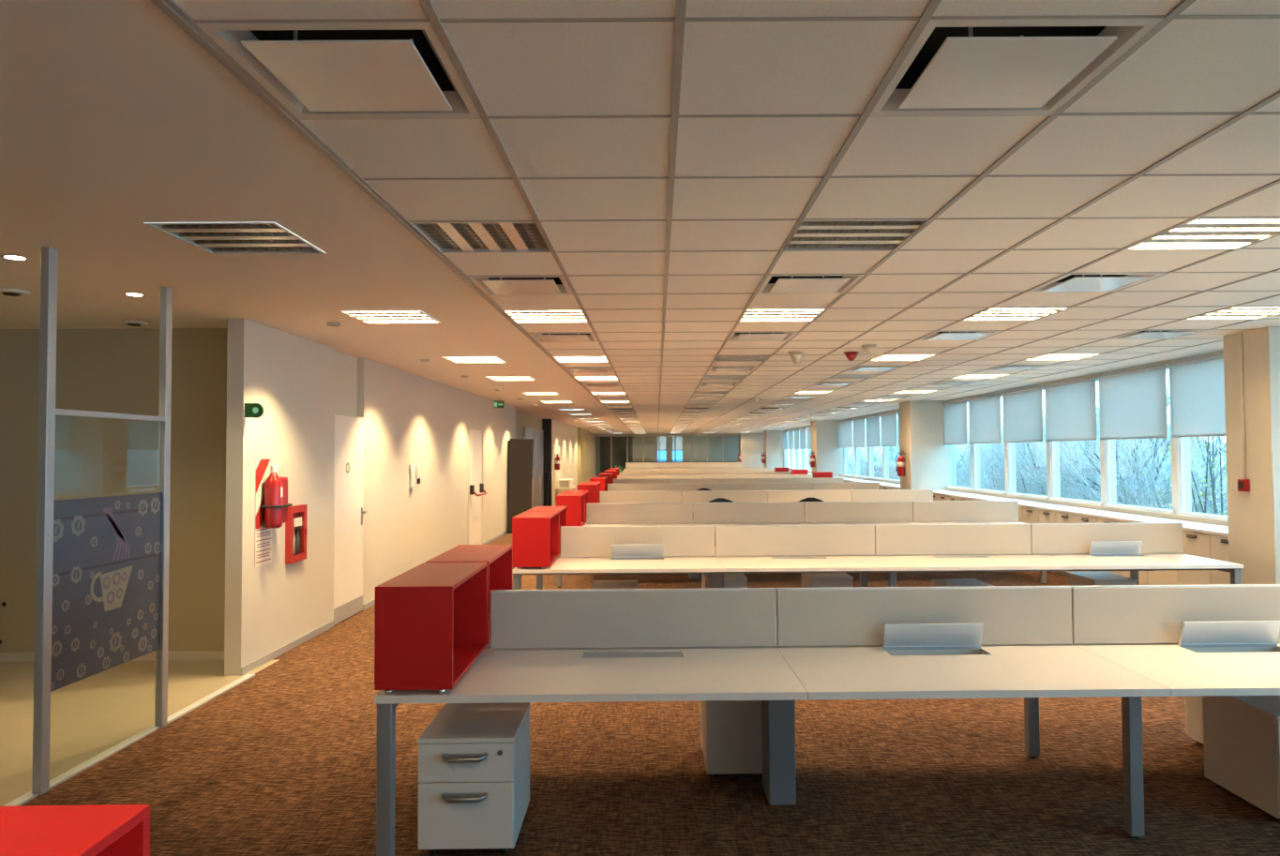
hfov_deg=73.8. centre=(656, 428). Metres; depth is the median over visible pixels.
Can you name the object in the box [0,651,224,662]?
baseboard
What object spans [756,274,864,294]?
ceiling vent
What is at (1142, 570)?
cable tray
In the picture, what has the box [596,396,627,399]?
ceiling vent
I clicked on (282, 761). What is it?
floor
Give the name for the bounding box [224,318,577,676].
wall
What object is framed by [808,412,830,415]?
ceiling vent
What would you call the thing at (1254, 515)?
pillar
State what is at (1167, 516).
wall
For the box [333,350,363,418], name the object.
panel
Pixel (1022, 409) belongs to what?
roller blind
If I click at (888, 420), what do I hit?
roller blind
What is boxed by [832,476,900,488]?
countertop
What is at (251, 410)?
exit sign
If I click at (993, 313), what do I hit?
ceiling light
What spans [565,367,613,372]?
ceiling vent
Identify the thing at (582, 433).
wall pier
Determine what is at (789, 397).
ceiling vent
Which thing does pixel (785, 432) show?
roller blind
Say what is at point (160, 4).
trim
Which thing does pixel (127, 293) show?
recessed light
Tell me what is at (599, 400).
ceiling light
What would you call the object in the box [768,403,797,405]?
ceiling vent
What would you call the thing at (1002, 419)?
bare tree
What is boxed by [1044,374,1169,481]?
bare tree
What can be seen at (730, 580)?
drawer pedestal
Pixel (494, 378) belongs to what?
ceiling light
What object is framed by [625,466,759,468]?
desk
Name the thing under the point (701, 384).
ceiling vent
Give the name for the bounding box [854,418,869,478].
window
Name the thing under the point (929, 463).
pillar
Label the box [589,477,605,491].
shelf box
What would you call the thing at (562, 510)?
shelf box
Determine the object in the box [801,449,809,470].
window
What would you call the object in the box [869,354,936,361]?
ceiling light
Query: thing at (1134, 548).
desk
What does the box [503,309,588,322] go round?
ceiling light
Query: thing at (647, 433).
trim
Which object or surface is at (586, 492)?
shelf box
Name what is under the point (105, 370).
wall
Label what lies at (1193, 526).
countertop
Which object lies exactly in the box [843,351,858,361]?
beacon
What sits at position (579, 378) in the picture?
ceiling light
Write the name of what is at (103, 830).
shelf box
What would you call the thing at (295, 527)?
cabinet
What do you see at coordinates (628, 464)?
desk
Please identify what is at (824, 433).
pillar
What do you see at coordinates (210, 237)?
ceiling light
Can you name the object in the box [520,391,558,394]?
ceiling light
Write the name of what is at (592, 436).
wall
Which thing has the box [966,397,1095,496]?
bare tree
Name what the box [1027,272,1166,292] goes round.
ceiling vent
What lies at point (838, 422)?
roller blind
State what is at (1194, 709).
drawer pedestal
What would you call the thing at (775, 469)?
shelf box
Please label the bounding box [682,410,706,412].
ceiling vent
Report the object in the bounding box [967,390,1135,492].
bare tree
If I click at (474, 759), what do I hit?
drawer pedestal
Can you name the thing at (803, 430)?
roller blind
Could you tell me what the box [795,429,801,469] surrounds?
window
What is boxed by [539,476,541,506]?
post
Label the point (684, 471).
desk
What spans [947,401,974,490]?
window
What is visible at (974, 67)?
ceiling vent
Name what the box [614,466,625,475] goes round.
potted plant
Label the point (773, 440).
pillar
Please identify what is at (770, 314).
ceiling light
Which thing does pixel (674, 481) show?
desk
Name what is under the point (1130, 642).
desk
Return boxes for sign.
[254,458,272,567]
[493,398,503,407]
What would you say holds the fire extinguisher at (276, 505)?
attached to the wall at (410, 418)
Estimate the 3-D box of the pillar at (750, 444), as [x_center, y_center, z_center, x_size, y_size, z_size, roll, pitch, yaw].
[5.333,1.640,45.571,1.750,2.755,0.800,0,-2,0]
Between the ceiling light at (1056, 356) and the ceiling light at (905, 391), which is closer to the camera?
the ceiling light at (1056, 356)
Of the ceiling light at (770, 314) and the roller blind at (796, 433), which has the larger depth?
the roller blind at (796, 433)
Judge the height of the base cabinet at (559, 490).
0.600 m
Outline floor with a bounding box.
[0,533,1279,855]
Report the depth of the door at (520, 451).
18.19 m
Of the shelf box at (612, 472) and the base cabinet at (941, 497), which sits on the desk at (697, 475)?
the shelf box at (612, 472)
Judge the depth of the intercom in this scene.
11.14 m
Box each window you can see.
[656,436,666,461]
[671,436,683,461]
[784,449,790,467]
[789,449,796,469]
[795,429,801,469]
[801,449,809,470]
[839,448,844,475]
[843,447,856,477]
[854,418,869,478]
[867,415,884,480]
[882,412,900,481]
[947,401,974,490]
[971,394,1008,495]
[1006,388,1052,499]
[1049,378,1107,506]
[1103,366,1180,514]
[1176,437,1227,521]
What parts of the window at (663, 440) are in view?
pane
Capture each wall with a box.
[0,328,227,652]
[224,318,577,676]
[542,419,551,506]
[588,432,600,481]
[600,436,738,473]
[783,349,1228,526]
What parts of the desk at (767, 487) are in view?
divider panel, divider panel, trim, divider panel, divider panel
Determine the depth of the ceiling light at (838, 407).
20.24 m
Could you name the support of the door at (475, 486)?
in the wall at (410, 418)
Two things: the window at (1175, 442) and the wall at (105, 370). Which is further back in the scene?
the window at (1175, 442)
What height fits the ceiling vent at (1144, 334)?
0.186 m
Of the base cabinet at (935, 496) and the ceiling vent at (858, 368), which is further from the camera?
the base cabinet at (935, 496)
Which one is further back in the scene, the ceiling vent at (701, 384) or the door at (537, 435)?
the door at (537, 435)
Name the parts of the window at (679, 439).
pane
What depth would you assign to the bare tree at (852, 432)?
50.96 m
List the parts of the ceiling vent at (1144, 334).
plate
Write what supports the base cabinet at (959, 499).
on the floor
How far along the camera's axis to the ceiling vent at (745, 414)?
24.17 m
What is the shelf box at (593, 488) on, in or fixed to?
on the desk at (828, 495)
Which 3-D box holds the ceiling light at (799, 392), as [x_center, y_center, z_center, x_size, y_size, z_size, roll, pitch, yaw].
[2.760,-0.671,14.986,0.598,0.086,0.598,0,-2,0]
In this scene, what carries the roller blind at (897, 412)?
attached to the window at (886, 448)
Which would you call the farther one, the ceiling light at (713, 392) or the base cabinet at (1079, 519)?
the ceiling light at (713, 392)
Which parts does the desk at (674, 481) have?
divider panel, trim, divider panel, divider panel, divider panel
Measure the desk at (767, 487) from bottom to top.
1.018 m
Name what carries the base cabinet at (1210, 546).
on the floor
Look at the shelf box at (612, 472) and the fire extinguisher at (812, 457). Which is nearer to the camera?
the shelf box at (612, 472)
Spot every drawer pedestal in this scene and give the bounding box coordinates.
[417,702,530,854]
[591,580,637,588]
[700,700,762,777]
[701,573,747,588]
[801,572,853,587]
[932,578,993,587]
[1066,572,1137,586]
[1185,695,1203,744]
[1202,695,1279,823]
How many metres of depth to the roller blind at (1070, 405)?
12.24 m
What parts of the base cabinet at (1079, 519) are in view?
door, door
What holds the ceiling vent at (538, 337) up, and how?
in the ceiling at (1190, 65)
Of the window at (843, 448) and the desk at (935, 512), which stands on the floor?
the desk at (935, 512)
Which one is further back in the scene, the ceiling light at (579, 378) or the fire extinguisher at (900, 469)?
the fire extinguisher at (900, 469)
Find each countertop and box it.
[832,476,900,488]
[933,490,1228,536]
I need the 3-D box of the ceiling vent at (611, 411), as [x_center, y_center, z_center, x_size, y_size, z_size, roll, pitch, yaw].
[-0.840,-0.497,21.584,0.598,0.186,0.598,0,-2,0]
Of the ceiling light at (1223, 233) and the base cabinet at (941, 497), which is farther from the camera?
the base cabinet at (941, 497)
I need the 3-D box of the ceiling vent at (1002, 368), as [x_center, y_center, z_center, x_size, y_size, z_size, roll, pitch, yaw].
[4.559,-0.845,10.789,0.598,0.186,0.598,0,-2,0]
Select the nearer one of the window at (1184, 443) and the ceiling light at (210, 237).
the ceiling light at (210, 237)
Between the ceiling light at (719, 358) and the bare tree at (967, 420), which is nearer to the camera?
the ceiling light at (719, 358)
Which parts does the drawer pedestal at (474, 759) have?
handle, handle, drawer, drawer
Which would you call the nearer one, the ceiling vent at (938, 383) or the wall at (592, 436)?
the ceiling vent at (938, 383)
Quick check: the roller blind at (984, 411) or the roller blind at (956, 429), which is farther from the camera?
the roller blind at (956, 429)
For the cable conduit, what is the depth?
7.62 m
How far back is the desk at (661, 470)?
37.33 m
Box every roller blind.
[782,430,787,449]
[787,429,793,449]
[793,428,799,449]
[798,426,806,449]
[806,426,811,449]
[837,421,841,448]
[841,419,852,448]
[852,416,865,447]
[864,414,880,447]
[879,411,897,446]
[896,410,899,446]
[942,398,967,444]
[967,392,1001,444]
[1001,385,1043,442]
[1043,376,1097,441]
[1097,363,1168,439]
[1168,353,1225,437]
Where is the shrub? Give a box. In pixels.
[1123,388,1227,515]
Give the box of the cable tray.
[615,570,1155,574]
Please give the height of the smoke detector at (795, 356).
0.123 m
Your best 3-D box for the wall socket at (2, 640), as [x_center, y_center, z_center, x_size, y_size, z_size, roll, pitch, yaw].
[-5.421,1.767,7.043,0.060,0.060,0.016,0,-2,0]
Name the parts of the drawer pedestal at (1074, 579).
drawer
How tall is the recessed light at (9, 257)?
0.006 m
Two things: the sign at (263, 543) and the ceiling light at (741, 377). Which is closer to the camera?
the sign at (263, 543)
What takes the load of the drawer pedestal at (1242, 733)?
on the floor
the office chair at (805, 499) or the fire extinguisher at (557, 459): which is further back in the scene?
the fire extinguisher at (557, 459)
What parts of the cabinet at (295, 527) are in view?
panel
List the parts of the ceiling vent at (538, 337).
plate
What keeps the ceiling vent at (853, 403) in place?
in the ceiling at (1190, 65)
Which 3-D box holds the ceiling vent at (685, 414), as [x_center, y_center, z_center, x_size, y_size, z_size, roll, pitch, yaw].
[0.961,-0.435,23.983,0.598,0.186,0.598,0,-2,0]
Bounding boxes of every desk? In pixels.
[374,584,1279,855]
[512,522,1243,589]
[557,500,1046,587]
[599,489,933,503]
[607,481,879,491]
[613,477,843,490]
[617,474,812,479]
[619,471,790,478]
[622,469,774,472]
[623,467,769,472]
[625,461,742,467]
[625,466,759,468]
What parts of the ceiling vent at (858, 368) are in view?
plate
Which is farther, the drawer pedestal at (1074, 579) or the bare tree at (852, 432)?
the bare tree at (852, 432)
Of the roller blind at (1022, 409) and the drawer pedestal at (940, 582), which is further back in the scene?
the roller blind at (1022, 409)
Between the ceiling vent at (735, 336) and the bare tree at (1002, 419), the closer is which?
the ceiling vent at (735, 336)
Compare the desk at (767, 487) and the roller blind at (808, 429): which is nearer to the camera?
the desk at (767, 487)
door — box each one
[332,414,367,625]
[467,425,486,544]
[507,438,533,533]
[523,426,543,507]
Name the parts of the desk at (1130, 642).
leg, trim, divider panel, trim, divider panel, leg, leg, divider panel, trim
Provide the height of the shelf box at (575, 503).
0.432 m
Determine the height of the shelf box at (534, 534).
0.432 m
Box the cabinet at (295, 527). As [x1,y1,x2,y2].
[285,504,307,563]
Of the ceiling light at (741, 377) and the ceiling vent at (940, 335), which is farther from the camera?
the ceiling light at (741, 377)
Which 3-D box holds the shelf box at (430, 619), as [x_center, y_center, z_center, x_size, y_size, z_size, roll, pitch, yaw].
[-0.976,0.862,3.785,0.310,0.432,0.765,0,-2,-1]
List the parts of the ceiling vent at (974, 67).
plate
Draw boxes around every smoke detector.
[787,350,803,363]
[861,344,876,353]
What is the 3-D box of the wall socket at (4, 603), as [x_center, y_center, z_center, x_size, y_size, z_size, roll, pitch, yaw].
[-5.393,1.457,7.053,0.060,0.060,0.016,0,-2,0]
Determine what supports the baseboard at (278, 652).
attached to the wall at (410, 418)
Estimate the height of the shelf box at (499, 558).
0.432 m
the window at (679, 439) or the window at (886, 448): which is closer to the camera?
the window at (886, 448)
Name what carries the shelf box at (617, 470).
on the desk at (723, 473)
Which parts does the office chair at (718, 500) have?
backrest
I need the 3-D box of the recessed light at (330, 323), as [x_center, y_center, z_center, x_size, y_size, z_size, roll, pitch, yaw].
[-2.604,-0.837,6.878,0.104,0.022,0.104,0,-2,0]
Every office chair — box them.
[708,497,733,539]
[798,497,823,501]
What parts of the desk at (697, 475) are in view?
divider panel, divider panel, divider panel, divider panel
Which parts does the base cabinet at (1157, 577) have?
door, door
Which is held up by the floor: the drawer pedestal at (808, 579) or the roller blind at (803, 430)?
the drawer pedestal at (808, 579)
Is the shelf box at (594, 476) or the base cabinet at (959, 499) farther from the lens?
the shelf box at (594, 476)
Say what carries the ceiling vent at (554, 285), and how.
in the ceiling at (1190, 65)
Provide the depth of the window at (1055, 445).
12.26 m
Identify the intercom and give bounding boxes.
[409,463,420,490]
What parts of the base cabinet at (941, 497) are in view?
door, door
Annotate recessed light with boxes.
[0,255,29,260]
[123,292,145,296]
[327,321,340,326]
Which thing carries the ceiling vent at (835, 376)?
attached to the ceiling at (1190, 65)
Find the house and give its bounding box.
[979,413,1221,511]
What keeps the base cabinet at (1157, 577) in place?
on the floor
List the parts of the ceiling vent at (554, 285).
plate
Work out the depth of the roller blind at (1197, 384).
9.37 m
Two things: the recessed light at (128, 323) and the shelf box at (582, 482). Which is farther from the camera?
the shelf box at (582, 482)
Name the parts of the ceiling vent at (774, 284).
plate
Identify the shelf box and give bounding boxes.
[0,804,150,855]
[374,561,487,694]
[425,544,512,645]
[512,511,558,569]
[527,506,566,555]
[556,493,585,526]
[562,490,588,522]
[577,482,598,503]
[582,481,600,503]
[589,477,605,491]
[593,476,607,491]
[598,473,611,483]
[604,470,616,483]
[608,468,618,479]
[774,467,789,471]
[790,469,808,474]
[812,471,832,478]
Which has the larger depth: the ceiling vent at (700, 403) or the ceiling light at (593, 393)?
the ceiling vent at (700, 403)
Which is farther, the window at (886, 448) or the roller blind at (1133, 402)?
the window at (886, 448)
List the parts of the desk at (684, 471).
divider panel, divider panel, divider panel, divider panel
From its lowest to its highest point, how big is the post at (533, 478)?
1.050 m
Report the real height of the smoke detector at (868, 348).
0.082 m
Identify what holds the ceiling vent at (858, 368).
in the ceiling at (1190, 65)
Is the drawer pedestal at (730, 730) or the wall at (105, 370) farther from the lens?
the wall at (105, 370)
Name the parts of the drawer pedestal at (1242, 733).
drawer, drawer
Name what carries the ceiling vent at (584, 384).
in the ceiling at (1190, 65)
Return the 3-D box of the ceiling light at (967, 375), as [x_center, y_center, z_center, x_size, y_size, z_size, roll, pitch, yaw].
[4.559,-0.769,11.987,0.598,0.086,0.598,0,-2,0]
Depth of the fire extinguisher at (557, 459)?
26.67 m
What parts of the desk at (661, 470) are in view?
divider panel, divider panel, divider panel, divider panel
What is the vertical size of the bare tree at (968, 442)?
6.801 m
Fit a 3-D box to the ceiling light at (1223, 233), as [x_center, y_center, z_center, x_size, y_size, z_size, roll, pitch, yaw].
[2.758,-0.992,4.191,0.598,0.086,0.598,0,-2,0]
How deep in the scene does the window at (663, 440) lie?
50.05 m
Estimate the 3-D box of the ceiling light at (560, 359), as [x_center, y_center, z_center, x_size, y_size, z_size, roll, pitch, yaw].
[-0.841,-0.814,9.588,0.598,0.086,0.598,0,-2,0]
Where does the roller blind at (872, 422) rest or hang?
attached to the window at (871, 474)
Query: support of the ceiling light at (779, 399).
attached to the ceiling at (1190, 65)
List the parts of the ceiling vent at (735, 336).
plate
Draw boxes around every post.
[531,478,533,508]
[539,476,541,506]
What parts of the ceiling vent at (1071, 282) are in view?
plate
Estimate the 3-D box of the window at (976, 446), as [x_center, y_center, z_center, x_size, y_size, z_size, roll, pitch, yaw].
[6.082,0.294,15.462,0.160,1.760,1.600,0,-2,0]
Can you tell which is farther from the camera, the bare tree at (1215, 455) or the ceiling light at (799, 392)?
the bare tree at (1215, 455)
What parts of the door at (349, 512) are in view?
kick plate, handle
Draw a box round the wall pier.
[577,427,588,484]
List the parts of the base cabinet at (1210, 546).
handle, door, door, handle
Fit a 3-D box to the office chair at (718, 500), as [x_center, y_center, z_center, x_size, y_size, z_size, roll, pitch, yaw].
[0.983,1.563,12.721,0.630,0.999,0.626,0,-2,0]
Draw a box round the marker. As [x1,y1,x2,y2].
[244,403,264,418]
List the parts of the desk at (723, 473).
divider panel, divider panel, divider panel, trim, divider panel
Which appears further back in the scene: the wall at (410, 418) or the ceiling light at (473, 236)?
the wall at (410, 418)
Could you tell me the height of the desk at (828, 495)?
1.018 m
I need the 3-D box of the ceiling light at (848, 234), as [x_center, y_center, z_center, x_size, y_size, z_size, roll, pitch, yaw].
[0.958,-0.973,4.191,0.598,0.066,0.598,0,-2,0]
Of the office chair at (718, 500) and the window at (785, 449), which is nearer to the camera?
the office chair at (718, 500)
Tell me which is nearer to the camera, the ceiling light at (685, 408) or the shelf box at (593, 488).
the shelf box at (593, 488)
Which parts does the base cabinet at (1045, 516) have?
door, door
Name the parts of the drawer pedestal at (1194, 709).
drawer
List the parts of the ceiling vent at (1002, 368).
plate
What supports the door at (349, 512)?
in the wall at (410, 418)
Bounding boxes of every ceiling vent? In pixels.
[195,21,480,119]
[467,275,572,295]
[527,332,598,342]
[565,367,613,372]
[582,383,620,387]
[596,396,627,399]
[603,404,631,406]
[611,410,634,412]
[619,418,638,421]
[679,414,701,416]
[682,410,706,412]
[687,403,714,406]
[691,395,722,398]
[699,382,738,386]
[708,366,757,371]
[727,331,798,341]
[745,414,765,416]
[753,409,778,411]
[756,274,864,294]
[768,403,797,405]
[785,395,818,398]
[792,417,812,420]
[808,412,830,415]
[813,382,856,385]
[823,407,850,411]
[846,365,903,371]
[853,403,878,405]
[869,17,1164,116]
[878,394,916,397]
[918,331,1001,340]
[927,381,975,385]
[986,364,1050,370]
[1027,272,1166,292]
[1108,330,1205,339]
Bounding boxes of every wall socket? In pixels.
[0,600,8,607]
[0,638,4,645]
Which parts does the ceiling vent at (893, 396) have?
plate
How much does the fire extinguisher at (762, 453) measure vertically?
0.526 m
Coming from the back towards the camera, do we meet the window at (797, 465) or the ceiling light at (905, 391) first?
the window at (797, 465)
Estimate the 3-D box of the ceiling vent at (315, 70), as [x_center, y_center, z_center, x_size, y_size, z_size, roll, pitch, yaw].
[-0.842,-1.067,2.393,0.598,0.186,0.598,0,-2,0]
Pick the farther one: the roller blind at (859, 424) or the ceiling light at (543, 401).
the roller blind at (859, 424)
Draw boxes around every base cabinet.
[556,485,575,495]
[882,486,894,489]
[933,494,938,500]
[938,494,959,500]
[958,497,978,500]
[1018,506,1039,523]
[1038,509,1076,576]
[1075,514,1121,575]
[1120,521,1177,585]
[1177,529,1229,585]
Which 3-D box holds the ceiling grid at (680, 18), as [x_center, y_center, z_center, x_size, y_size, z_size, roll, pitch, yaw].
[2.161,-0.459,20.682,6.624,0.006,51.612,0,-2,0]
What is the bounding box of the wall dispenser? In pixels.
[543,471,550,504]
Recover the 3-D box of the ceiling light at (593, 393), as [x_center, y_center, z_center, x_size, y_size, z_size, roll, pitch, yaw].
[-0.840,-0.653,14.986,0.598,0.086,0.598,0,-2,0]
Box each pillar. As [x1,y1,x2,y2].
[738,433,763,467]
[763,430,787,469]
[811,420,843,476]
[899,400,956,490]
[1223,326,1279,584]
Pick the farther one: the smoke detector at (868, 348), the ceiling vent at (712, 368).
the ceiling vent at (712, 368)
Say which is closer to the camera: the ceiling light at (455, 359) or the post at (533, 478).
the ceiling light at (455, 359)
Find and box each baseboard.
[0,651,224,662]
[240,530,507,675]
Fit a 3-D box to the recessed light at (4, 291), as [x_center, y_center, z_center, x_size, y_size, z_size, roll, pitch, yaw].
[-4.144,-0.867,5.479,0.200,0.030,0.200,0,-2,0]
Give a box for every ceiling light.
[143,222,325,254]
[339,310,440,323]
[406,221,553,253]
[441,356,506,362]
[486,376,535,380]
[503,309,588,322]
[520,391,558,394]
[540,400,571,403]
[552,356,609,362]
[573,376,618,380]
[590,391,626,394]
[599,400,630,402]
[609,407,632,409]
[684,407,708,409]
[688,400,718,402]
[693,391,728,393]
[702,375,747,379]
[714,355,771,361]
[738,308,827,321]
[777,399,808,401]
[782,219,931,251]
[795,391,831,393]
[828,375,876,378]
[834,406,860,408]
[863,399,895,401]
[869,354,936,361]
[896,390,937,392]
[951,374,1009,378]
[962,307,1068,320]
[1025,353,1101,360]
[1125,217,1279,249]
[1185,306,1279,319]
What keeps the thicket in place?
on the ground
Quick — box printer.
[558,479,572,488]
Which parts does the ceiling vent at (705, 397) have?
plate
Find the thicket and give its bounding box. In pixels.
[788,370,1227,515]
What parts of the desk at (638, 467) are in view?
divider panel, divider panel, divider panel, divider panel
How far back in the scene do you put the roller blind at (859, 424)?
25.03 m
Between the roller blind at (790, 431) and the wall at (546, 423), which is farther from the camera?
the roller blind at (790, 431)
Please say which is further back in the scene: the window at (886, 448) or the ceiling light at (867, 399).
the window at (886, 448)
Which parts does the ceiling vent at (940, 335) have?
plate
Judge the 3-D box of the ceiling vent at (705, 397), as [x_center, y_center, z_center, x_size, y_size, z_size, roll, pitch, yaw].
[0.960,-0.666,16.187,0.598,0.186,0.598,0,-2,0]
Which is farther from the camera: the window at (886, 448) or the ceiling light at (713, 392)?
the window at (886, 448)
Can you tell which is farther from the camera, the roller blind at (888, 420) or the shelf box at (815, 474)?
the shelf box at (815, 474)
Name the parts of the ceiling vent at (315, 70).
plate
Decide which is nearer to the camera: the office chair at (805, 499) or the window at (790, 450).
the office chair at (805, 499)
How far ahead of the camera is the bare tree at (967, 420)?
33.78 m
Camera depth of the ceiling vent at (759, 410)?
21.48 m
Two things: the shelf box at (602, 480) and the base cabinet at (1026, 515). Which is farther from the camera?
the shelf box at (602, 480)
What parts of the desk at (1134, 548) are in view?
leg, leg, divider panel, trim, trim, divider panel, leg, frame, leg, trim, divider panel, divider panel, trim, leg, rail, leg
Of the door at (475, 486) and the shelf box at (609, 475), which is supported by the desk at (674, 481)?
the shelf box at (609, 475)
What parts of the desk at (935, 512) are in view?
leg, divider panel, trim, divider panel, trim, trim, divider panel, divider panel, trim, leg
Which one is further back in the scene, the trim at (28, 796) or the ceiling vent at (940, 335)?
the ceiling vent at (940, 335)
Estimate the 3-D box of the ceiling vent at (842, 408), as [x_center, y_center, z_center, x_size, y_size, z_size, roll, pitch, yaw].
[4.560,-0.524,21.584,0.598,0.186,0.598,0,-2,0]
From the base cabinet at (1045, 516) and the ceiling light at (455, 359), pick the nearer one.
the ceiling light at (455, 359)
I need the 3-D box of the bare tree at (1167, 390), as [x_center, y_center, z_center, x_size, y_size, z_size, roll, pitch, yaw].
[12.316,0.969,22.407,6.096,8.690,8.354,-1,-2,10]
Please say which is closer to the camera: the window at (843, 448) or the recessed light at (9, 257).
the recessed light at (9, 257)
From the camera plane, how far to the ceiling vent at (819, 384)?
13.08 m
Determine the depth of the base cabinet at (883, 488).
20.17 m
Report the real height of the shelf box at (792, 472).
0.432 m
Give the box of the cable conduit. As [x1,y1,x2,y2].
[1239,331,1246,479]
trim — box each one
[2,674,255,806]
[150,0,632,432]
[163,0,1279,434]
[595,433,738,435]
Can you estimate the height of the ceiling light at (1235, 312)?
0.086 m
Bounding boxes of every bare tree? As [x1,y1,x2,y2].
[847,441,968,479]
[848,432,896,476]
[865,419,1003,470]
[956,420,1042,485]
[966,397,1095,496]
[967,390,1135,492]
[989,386,1138,505]
[1042,370,1199,505]
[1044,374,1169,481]
[1165,372,1226,511]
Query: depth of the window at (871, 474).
24.21 m
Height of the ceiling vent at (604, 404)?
0.186 m
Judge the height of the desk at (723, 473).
1.018 m
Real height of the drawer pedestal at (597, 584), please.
0.499 m
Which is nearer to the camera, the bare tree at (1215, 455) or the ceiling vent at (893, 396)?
the ceiling vent at (893, 396)
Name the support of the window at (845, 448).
in the wall at (1167, 516)
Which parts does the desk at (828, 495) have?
divider panel, trim, divider panel, divider panel, trim, divider panel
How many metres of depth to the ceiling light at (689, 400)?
17.53 m
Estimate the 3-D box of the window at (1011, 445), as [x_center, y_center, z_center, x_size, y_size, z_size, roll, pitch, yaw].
[6.081,0.246,13.863,0.160,1.760,1.600,0,-2,0]
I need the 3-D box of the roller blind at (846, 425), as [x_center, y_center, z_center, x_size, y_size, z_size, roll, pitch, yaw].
[5.966,0.180,26.706,0.048,0.871,1.520,0,-2,0]
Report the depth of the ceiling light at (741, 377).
12.10 m
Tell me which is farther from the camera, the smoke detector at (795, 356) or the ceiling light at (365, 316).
the smoke detector at (795, 356)
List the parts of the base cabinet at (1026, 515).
door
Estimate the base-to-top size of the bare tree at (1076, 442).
7.899 m
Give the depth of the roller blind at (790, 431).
37.79 m
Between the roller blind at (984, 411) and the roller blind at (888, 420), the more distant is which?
the roller blind at (888, 420)
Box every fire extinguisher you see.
[261,465,292,528]
[554,454,559,469]
[761,451,765,463]
[809,452,814,466]
[895,451,904,476]
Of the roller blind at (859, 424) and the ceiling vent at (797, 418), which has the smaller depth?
the roller blind at (859, 424)
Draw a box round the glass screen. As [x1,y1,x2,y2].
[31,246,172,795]

